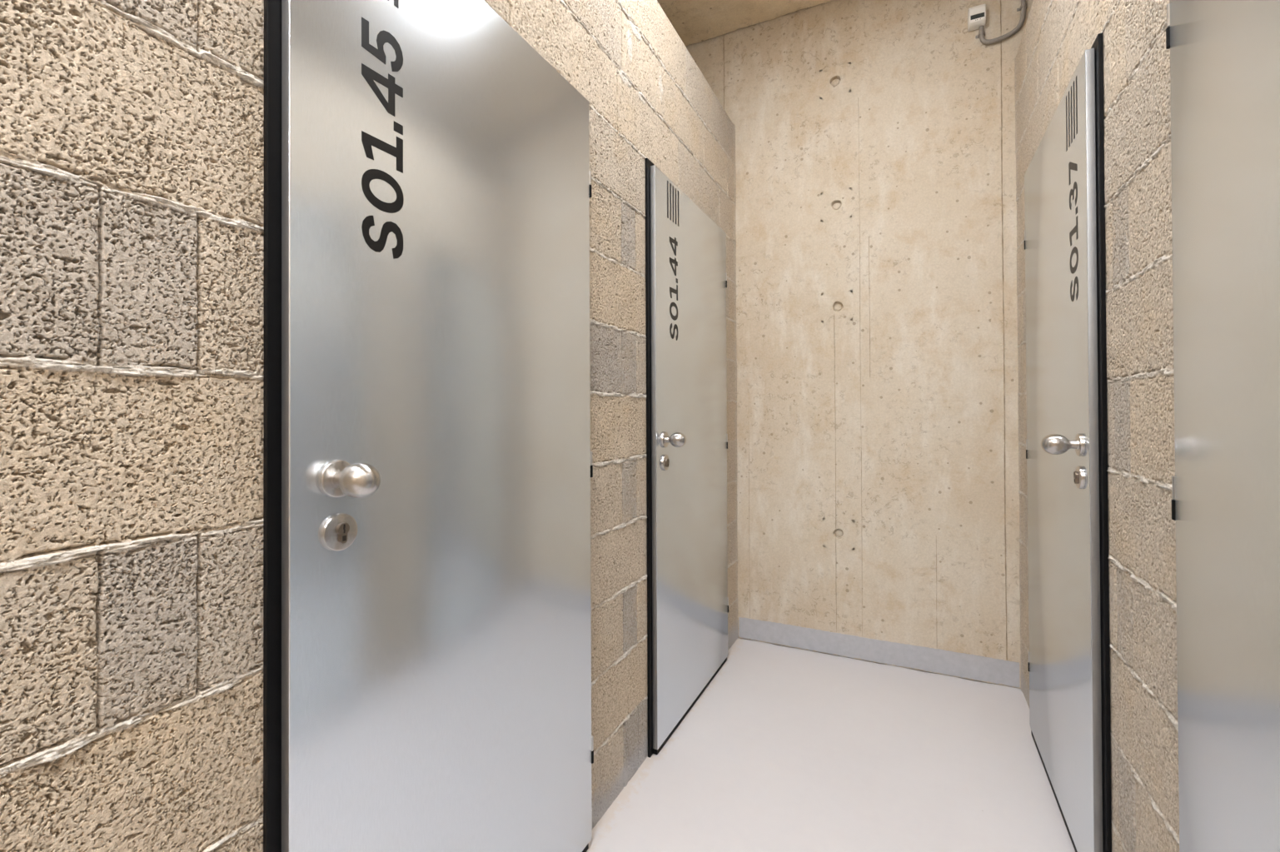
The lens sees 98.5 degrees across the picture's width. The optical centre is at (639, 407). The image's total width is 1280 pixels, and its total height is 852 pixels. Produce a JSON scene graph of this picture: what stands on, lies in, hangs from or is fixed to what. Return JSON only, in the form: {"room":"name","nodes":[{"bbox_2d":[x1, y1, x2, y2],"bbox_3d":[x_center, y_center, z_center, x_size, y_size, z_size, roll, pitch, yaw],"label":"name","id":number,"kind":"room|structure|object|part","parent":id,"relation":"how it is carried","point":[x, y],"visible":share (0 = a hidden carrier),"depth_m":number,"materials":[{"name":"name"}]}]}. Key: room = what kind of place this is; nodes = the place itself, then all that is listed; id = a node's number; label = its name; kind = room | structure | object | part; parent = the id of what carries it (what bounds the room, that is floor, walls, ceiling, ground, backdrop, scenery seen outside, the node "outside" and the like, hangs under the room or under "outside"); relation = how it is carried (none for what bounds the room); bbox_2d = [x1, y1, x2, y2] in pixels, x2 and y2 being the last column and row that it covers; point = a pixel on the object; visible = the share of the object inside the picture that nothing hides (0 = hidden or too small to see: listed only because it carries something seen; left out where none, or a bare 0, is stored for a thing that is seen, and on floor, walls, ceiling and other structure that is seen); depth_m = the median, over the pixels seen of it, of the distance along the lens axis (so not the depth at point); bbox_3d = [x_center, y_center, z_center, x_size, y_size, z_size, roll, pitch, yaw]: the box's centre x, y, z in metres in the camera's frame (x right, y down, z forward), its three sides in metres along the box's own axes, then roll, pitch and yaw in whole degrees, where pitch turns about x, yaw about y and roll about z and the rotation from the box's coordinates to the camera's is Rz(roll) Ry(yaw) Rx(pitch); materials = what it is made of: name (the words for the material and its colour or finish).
{"room":"storage unit corridor","nodes":[
{"label":"storage unit corridor","id":0,"kind":"room"},
{"bbox_2d":[0,0,738,851],"bbox_3d":[-0.864,-0.146,0.165,0.122,2.600,5.934,0,0,26],"label":"wall","id":1,"kind":"structure","parent":0,"point":[131,131],"depth_m":0.66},
{"bbox_2d":[263,0,593,851],"bbox_3d":[-0.283,0.160,1.094,0.111,1.997,0.820,0,0,26],"label":"door","id":2,"kind":"structure","parent":1,"relation":"in","point":[428,467],"depth_m":0.96,"materials":[{"name":"silver metal"}]},
{"bbox_3d":[-0.331,0.160,1.111,0.009,1.997,0.808,0,0,26],"label":"frame","id":3,"kind":"part","parent":2,"relation":"part of","materials":[{"name":"black paint"}]},
{"bbox_3d":[-0.407,0.105,0.793,0.070,0.051,0.051,0,0,26],"label":"knob","id":4,"kind":"part","parent":2,"relation":"part of","materials":[{"name":"silver metal"}]},
{"bbox_2d":[645,158,728,757],"bbox_3d":[0.251,0.166,2.183,0.111,1.997,0.820,0,0,26],"label":"door","id":5,"kind":"structure","parent":1,"relation":"in","point":[686,274],"depth_m":2.06,"materials":[{"name":"silver metal"}]},
{"bbox_3d":[0.203,0.166,2.200,0.009,1.997,0.808,0,0,26],"label":"frame","id":6,"kind":"part","parent":5,"relation":"part of","materials":[{"name":"black paint"}]},
{"bbox_3d":[0.123,0.111,1.876,0.070,0.051,0.051,0,0,26],"label":"knob","id":7,"kind":"part","parent":5,"relation":"part of","materials":[{"name":"silver metal"}]},
{"bbox_2d":[657,0,831,46],"bbox_3d":[-0.156,-2.012,-0.285,4.600,0.151,6.132,0,0,26],"label":"ceiling","id":8,"kind":"structure","parent":0,"point":[694,21],"depth_m":2.69,"materials":[{"name":"concrete"}]},
{"bbox_2d":[586,637,1075,851],"bbox_3d":[-0.086,1.208,-0.196,4.600,0.120,6.384,0,0,26],"label":"floor","id":9,"kind":"structure","parent":0,"point":[786,749],"depth_m":1.77,"materials":[{"name":"white concrete"}]},
{"bbox_2d":[686,0,1033,688],"bbox_3d":[1.256,-0.455,2.568,4.600,3.235,0.255,0,0,26],"label":"wall","id":10,"kind":"structure","parent":0,"point":[877,350],"depth_m":2.51,"materials":[{"name":"concrete"}]},
{"bbox_2d":[738,617,1019,687],"bbox_3d":[1.033,1.109,2.532,1.183,0.107,0.002,0,0,26],"label":"baseboard","id":11,"kind":"structure","parent":10,"relation":"attached to","point":[946,662],"depth_m":2.49,"materials":[{"name":"grey paint"}]},
{"bbox_2d":[967,4,986,31],"bbox_3d":[1.423,-1.649,2.328,0.062,0.078,0.050,0,0,26],"label":"sensor","id":12,"kind":"object","parent":10,"relation":"attached to","point":[976,15],"visible":1,"depth_m":2.31,"materials":[{"name":"white plastic"}]},
{"bbox_2d":[975,0,1026,44],"bbox_3d":[1.507,-1.726,2.302,0.182,0.396,0.024,0,0,26],"label":"cable conduit","id":13,"kind":"object","parent":10,"relation":"attached to","point":[1023,7],"visible":1,"depth_m":2.29,"materials":[{"name":"grey plastic"}]},
{"bbox_2d":[1014,0,1179,851],"bbox_3d":[0.306,-0.156,-0.409,0.122,2.600,5.934,0,0,26],"label":"wall","id":14,"kind":"structure","parent":0,"point":[1057,34],"depth_m":1.11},
{"bbox_2d":[1023,32,1111,851],"bbox_3d":[1.186,0.151,1.631,0.111,2.009,0.793,0,0,26],"label":"door","id":15,"kind":"structure","parent":14,"relation":"in","point":[1068,664],"depth_m":1.42,"materials":[{"name":"silver metal"}]},
{"bbox_3d":[1.024,0.091,1.349,0.070,0.051,0.051,0,0,26],"label":"knob","id":16,"kind":"part","parent":15,"relation":"part of","materials":[{"name":"silver metal"}]},
{"bbox_3d":[1.229,0.151,1.603,0.009,2.009,0.780,0,0,26],"label":"frame","id":17,"kind":"part","parent":15,"relation":"part of","materials":[{"name":"black paint"}]},
{"bbox_2d":[1165,0,1279,851],"bbox_3d":[0.642,0.145,0.522,0.111,2.009,0.815,0,0,26],"label":"door","id":18,"kind":"structure","parent":14,"relation":"in","point":[1225,54],"depth_m":0.72,"materials":[{"name":"silver metal"}]}
]}

